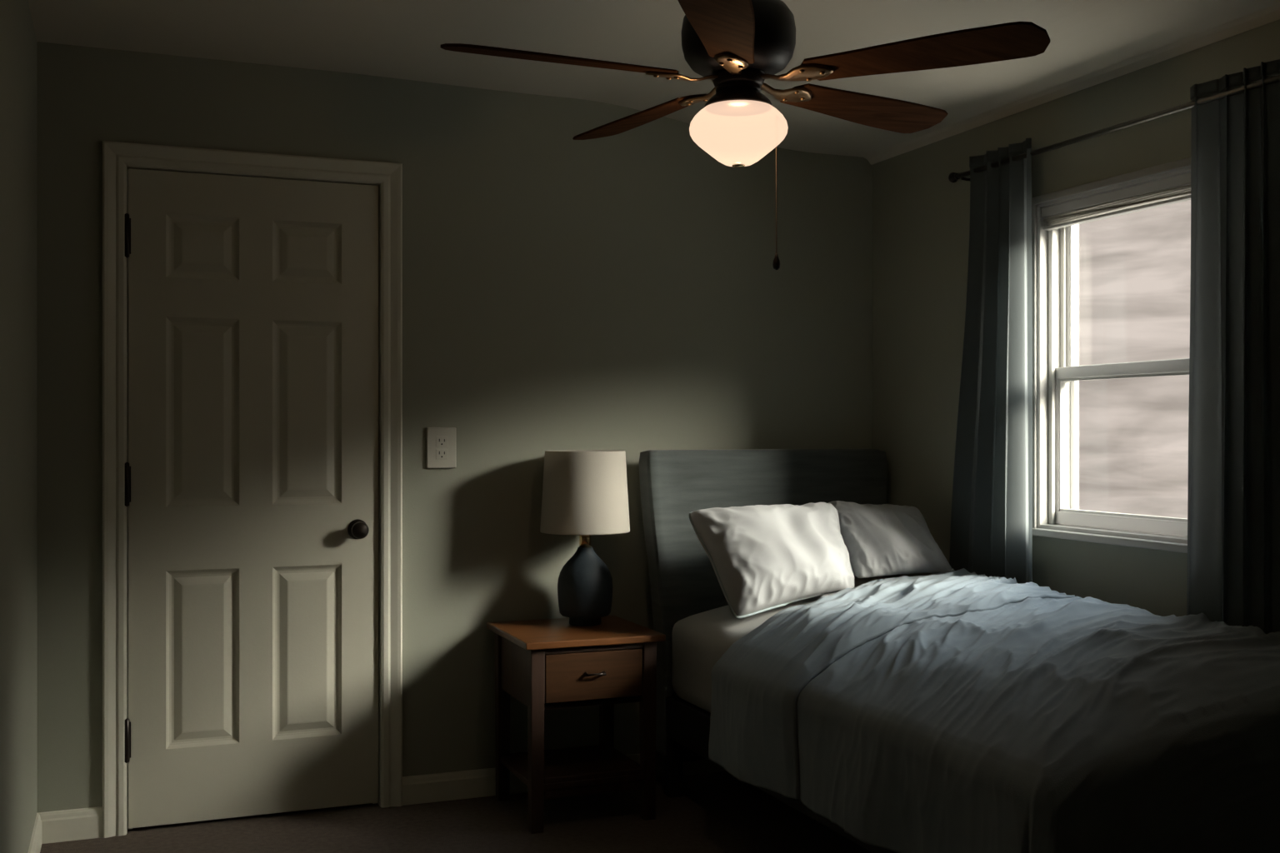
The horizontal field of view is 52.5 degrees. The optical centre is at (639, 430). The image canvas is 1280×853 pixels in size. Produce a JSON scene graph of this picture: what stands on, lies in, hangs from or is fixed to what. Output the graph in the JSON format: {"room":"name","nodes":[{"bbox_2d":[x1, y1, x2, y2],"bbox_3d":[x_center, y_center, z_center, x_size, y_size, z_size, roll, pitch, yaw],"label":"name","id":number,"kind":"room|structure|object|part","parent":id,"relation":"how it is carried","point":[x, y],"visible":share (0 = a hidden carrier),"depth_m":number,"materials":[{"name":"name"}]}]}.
{"room":"bedroom","nodes":[
{"label":"bedroom","id":0,"kind":"room"},
{"bbox_2d":[0,0,36,852],"bbox_3d":[-0.919,0.010,1.518,0.100,2.450,5.300,0,0,-22],"label":"wall","id":1,"kind":"structure","parent":0,"point":[17,36],"depth_m":3.17,"materials":[{"name":"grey paint"}]},
{"bbox_2d":[27,813,41,852],"bbox_3d":[-0.844,1.190,1.483,0.014,0.091,5.180,0,0,-22],"label":"baseboard","id":2,"kind":"structure","parent":1,"relation":"attached to","point":[35,846],"depth_m":3.73,"materials":[{"name":"paint"}]},
{"bbox_2d":[36,41,872,828],"bbox_3d":[-0.458,0.010,4.487,3.145,2.450,0.120,0,0,-22],"label":"wall","id":3,"kind":"structure","parent":0,"point":[623,291],"depth_m":4.40,"materials":[{"name":"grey paint"}]},
{"bbox_2d":[38,806,102,844],"bbox_3d":[-1.718,1.190,3.916,0.182,0.091,0.014,0,0,-22],"label":"baseboard","id":4,"kind":"structure","parent":3,"relation":"attached to","point":[82,823],"depth_m":3.91,"materials":[{"name":"paint"}]},
{"bbox_2d":[102,140,402,838],"bbox_3d":[-1.210,0.178,4.117,0.912,2.114,0.111,0,0,-22],"label":"door","id":5,"kind":"structure","parent":3,"relation":"in","point":[252,302],"depth_m":4.11,"materials":[{"name":"paint"}]},
{"bbox_3d":[-0.911,0.322,4.214,0.066,0.066,0.070,0,0,-22],"label":"knob","id":6,"kind":"part","parent":5,"relation":"part of","materials":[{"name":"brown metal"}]},
{"bbox_2d":[426,427,455,468],"bbox_3d":[-0.662,0.057,4.334,0.100,0.136,0.014,0,0,-22],"label":"wall plate","id":7,"kind":"object","parent":3,"relation":"attached to","point":[441,442],"visible":1,"depth_m":4.33,"materials":[{"name":"plastic"}]},
{"bbox_2d":[435,449,447,459],"bbox_3d":[-0.660,0.078,4.329,0.040,0.034,0.002,0,0,-22],"label":"receptacle","id":8,"kind":"object","parent":7,"relation":"attached to","point":[440,453],"depth_m":4.33,"materials":[{"name":"plastic"}]},
{"bbox_2d":[435,436,447,446],"bbox_3d":[-0.660,0.036,4.329,0.040,0.034,0.002,0,0,-22],"label":"receptacle","id":9,"kind":"object","parent":7,"relation":"attached to","point":[440,441],"depth_m":4.33,"materials":[{"name":"plastic"}]},
{"bbox_2d":[402,751,726,805],"bbox_3d":[0.051,1.190,4.617,1.803,0.091,0.014,0,0,-22],"label":"baseboard","id":10,"kind":"structure","parent":3,"relation":"attached to","point":[428,788],"depth_m":4.36,"materials":[{"name":"paint"}]},
{"bbox_2d":[40,771,872,852],"bbox_3d":[0.515,1.295,2.033,3.145,0.120,5.400,0,0,-22],"label":"floor","id":11,"kind":"structure","parent":0,"point":[716,812],"depth_m":4.03,"materials":[{"name":"brown carpet"}]},
{"bbox_2d":[486,615,665,834],"bbox_3d":[-0.217,0.940,4.241,0.460,0.590,0.466,0,0,-22],"label":"nightstand","id":12,"kind":"object","parent":11,"relation":"on","point":[543,664],"visible":0.98,"depth_m":4.10,"materials":[{"name":"brown wood"}]},
{"bbox_3d":[-0.460,0.951,4.351,0.045,0.568,0.045,0,0,-22],"label":"leg","id":13,"kind":"part","parent":12,"relation":"part of","materials":[{"name":"brown wood"}]},
{"bbox_3d":[-0.391,0.763,4.174,0.018,0.193,0.335,0,0,-22],"label":"panel","id":14,"kind":"part","parent":12,"relation":"part of","materials":[{"name":"brown wood"}]},
{"bbox_3d":[-0.320,0.951,3.998,0.045,0.568,0.045,0,0,-22],"label":"leg","id":15,"kind":"part","parent":12,"relation":"part of","materials":[{"name":"brown wood"}]},
{"bbox_2d":[500,745,644,790],"bbox_3d":[-0.218,1.097,4.243,0.396,0.020,0.413,0,0,-22],"label":"shelf","id":16,"kind":"object","parent":12,"relation":"attached to","point":[597,767],"depth_m":4.17,"materials":[{"name":"brown wood"}]},
{"bbox_2d":[540,450,629,626],"bbox_3d":[-0.183,0.356,4.338,0.299,0.578,0.299,0,0,-22],"label":"table lamp","id":17,"kind":"object","parent":12,"relation":"on","point":[585,494],"visible":1,"depth_m":4.24,"materials":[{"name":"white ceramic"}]},
{"bbox_3d":[-0.183,0.202,4.338,0.299,0.270,0.299,0,0,-22],"label":"lamp shade","id":18,"kind":"part","parent":17,"relation":"part of","materials":[{"name":"fabric"}]},
{"bbox_3d":[-0.146,1.103,4.063,0.326,0.065,0.018,0,0,-22],"label":"shelf rail","id":19,"kind":"part","parent":12,"relation":"part of","materials":[{"name":"brown wood"}]},
{"bbox_3d":[-0.144,0.764,4.058,0.321,0.149,0.020,0,0,-22],"label":"drawer","id":20,"kind":"part","parent":12,"relation":"part of","materials":[{"name":"brown wood"}]},
{"bbox_3d":[-0.213,0.765,4.232,0.356,0.196,0.389,0,0,-22],"label":"drawer frame","id":21,"kind":"part","parent":12,"relation":"part of","materials":[{"name":"brown wood"}]},
{"bbox_3d":[-0.136,0.757,4.037,0.072,0.011,0.028,0,0,-22],"label":"drawer handle","id":22,"kind":"part","parent":12,"relation":"part of","materials":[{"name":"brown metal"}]},
{"bbox_3d":[-0.115,0.951,4.488,0.045,0.568,0.045,0,0,-22],"label":"leg","id":23,"kind":"part","parent":12,"relation":"part of","materials":[{"name":"brown wood"}]},
{"bbox_3d":[0.025,0.951,4.135,0.045,0.568,0.045,0,0,-22],"label":"leg","id":24,"kind":"part","parent":12,"relation":"part of","materials":[{"name":"brown wood"}]},
{"bbox_2d":[638,449,897,852],"bbox_3d":[0.815,0.651,3.710,0.949,1.168,2.098,0,0,-22],"label":"bed","id":25,"kind":"object","parent":11,"relation":"on","point":[684,583],"visible":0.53,"depth_m":4.47,"materials":[{"name":"grey fabric"}]},
{"bbox_3d":[0.113,1.135,4.396,0.050,0.200,0.050,0,0,-22],"label":"leg","id":26,"kind":"part","parent":25,"relation":"part of","materials":[{"name":"black"}]},
{"bbox_2d":[671,576,885,713],"bbox_3d":[0.823,0.705,3.623,0.820,0.386,1.930,0,0,-22],"label":"mattress","id":27,"kind":"object","parent":25,"relation":"on","point":[699,641],"visible":0.13,"depth_m":4.16,"materials":[{"name":"fabric"}]},
{"bbox_2d":[689,502,854,618],"bbox_3d":[0.446,0.408,4.179,0.539,0.341,0.288,0,0,-22],"label":"pillow","id":28,"kind":"object","parent":27,"relation":"on","point":[762,557],"visible":1,"depth_m":4.08,"materials":[{"name":"white fabric"}]},
{"bbox_2d":[828,500,954,578],"bbox_3d":[0.828,0.361,4.342,0.407,0.244,0.271,0,0,4],"label":"pillow","id":29,"kind":"object","parent":27,"relation":"on","point":[882,540],"visible":0.97,"depth_m":4.26,"materials":[{"name":"white fabric"}]},
{"bbox_2d":[708,568,1279,852],"bbox_3d":[0.867,0.781,3.362,1.000,0.681,1.683,0,0,-22],"label":"duvet","id":30,"kind":"object","parent":27,"relation":"on","point":[961,711],"visible":1,"depth_m":2.91,"materials":[{"name":"grey fabric"}]},
{"bbox_3d":[0.455,0.968,3.504,0.028,0.135,1.980,0,0,-22],"label":"rail","id":31,"kind":"part","parent":25,"relation":"part of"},
{"bbox_2d":[27,0,1279,157],"bbox_3d":[0.515,-1.177,2.033,3.145,0.275,5.400,0,0,-22],"label":"ceiling","id":32,"kind":"structure","parent":0,"point":[401,39],"depth_m":3.75,"materials":[{"name":"paint"}]},
{"bbox_2d":[440,0,1049,269],"bbox_3d":[0.230,-0.753,2.725,1.182,0.808,1.158,0,0,10],"label":"ceiling fan","id":33,"kind":"object","parent":32,"relation":"hanging from","point":[737,45],"visible":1,"depth_m":2.71,"materials":[{"name":"brown wood"}]},
{"bbox_3d":[-0.155,-0.755,2.640,0.501,0.034,0.139,0,0,-22],"label":"blade","id":34,"kind":"part","parent":33,"relation":"part of","materials":[{"name":"brown wood"}]},
{"bbox_3d":[0.000,-0.755,3.139,0.137,0.034,0.500,0,0,-32],"label":"blade","id":35,"kind":"part","parent":33,"relation":"part of","materials":[{"name":"brown wood"}]},
{"bbox_3d":[0.150,-0.755,2.405,0.137,0.034,0.500,0,0,9],"label":"blade","id":36,"kind":"part","parent":33,"relation":"part of","materials":[{"name":"brown wood"}]},
{"bbox_3d":[0.212,-0.634,2.800,0.212,0.126,0.212,0,0,-22],"label":"light globe","id":37,"kind":"part","parent":33,"relation":"part of","materials":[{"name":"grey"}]},
{"bbox_3d":[0.282,-0.542,2.811,0.037,0.324,0.004,0,0,-34],"label":"pull chain","id":38,"kind":"part","parent":33,"relation":"part of","materials":[{"name":"black metal"}]},
{"bbox_3d":[0.527,-0.755,3.046,0.500,0.034,0.137,0,0,-38],"label":"blade","id":39,"kind":"part","parent":33,"relation":"part of","materials":[{"name":"brown wood"}]},
{"bbox_3d":[0.562,-0.755,2.606,0.500,0.034,0.137,0,0,29],"label":"blade","id":40,"kind":"part","parent":33,"relation":"part of","materials":[{"name":"brown wood"}]},
{"bbox_2d":[872,19,1279,616],"bbox_3d":[1.911,0.010,2.575,0.150,2.450,5.180,0,0,-22],"label":"wall","id":41,"kind":"structure","parent":0,"point":[921,218],"depth_m":4.46,"materials":[{"name":"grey paint"}]},
{"bbox_2d":[864,3,1279,164],"bbox_3d":[1.814,-1.041,2.537,0.058,0.054,5.180,0,0,-22],"label":"trim","id":42,"kind":"structure","parent":41,"relation":"attached to","point":[1270,14],"depth_m":3.78,"materials":[{"name":"paint"}]},
{"bbox_2d":[1031,157,1190,553],"bbox_3d":[1.428,-0.200,3.752,0.176,1.060,0.763,0,0,-22],"label":"window","id":43,"kind":"structure","parent":41,"relation":"in","point":[1057,371],"depth_m":4.04,"materials":[{"name":"grey plastic"}]},
{"bbox_3d":[1.373,0.315,3.730,0.058,0.022,0.763,0,0,-22],"label":"sill","id":44,"kind":"part","parent":43,"relation":"part of","materials":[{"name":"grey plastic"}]},
{"bbox_2d":[1041,172,1190,230],"bbox_3d":[1.386,-0.658,3.743,0.032,0.068,0.662,0,0,-22],"label":"window blind","id":45,"kind":"object","parent":43,"relation":"attached to","point":[1176,189],"visible":0.89,"depth_m":3.73,"materials":[{"name":"grey plastic"}]},
{"bbox_3d":[1.385,-0.628,3.743,0.026,0.009,0.654,0,0,-22],"label":"rail","id":46,"kind":"part","parent":45,"relation":"part of","materials":[{"name":"grey plastic"}]},
{"bbox_3d":[1.423,0.046,3.757,0.026,0.487,0.662,0,0,-22],"label":"sash","id":47,"kind":"part","parent":43,"relation":"part of","materials":[{"name":"grey plastic"}]},
{"bbox_3d":[1.461,-0.426,3.773,0.026,0.539,0.662,0,0,-22],"label":"sash","id":48,"kind":"part","parent":43,"relation":"part of","materials":[{"name":"grey plastic"}]},
{"bbox_2d":[948,74,1279,182],"bbox_3d":[1.380,-0.847,3.583,0.093,0.060,1.695,0,0,-22],"label":"curtain rod","id":49,"kind":"object","parent":41,"relation":"attached to","point":[952,177],"visible":0.84,"depth_m":3.58,"materials":[{"name":"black metal"}]},
{"bbox_2d":[949,138,1032,584],"bbox_3d":[1.119,0.151,4.165,0.055,2.088,0.474,0,0,-22],"label":"curtain","id":50,"kind":"object","parent":49,"relation":"hanging from","point":[991,533],"visible":0.62,"depth_m":4.12,"materials":[{"name":"fabric"}]},
{"bbox_2d":[1186,59,1279,634],"bbox_3d":[1.533,0.151,3.120,0.060,2.088,0.574,0,0,-22],"label":"curtain","id":51,"kind":"object","parent":49,"relation":"hanging from","point":[1233,486],"visible":0.72,"depth_m":3.24,"materials":[{"name":"fabric"}]}
]}

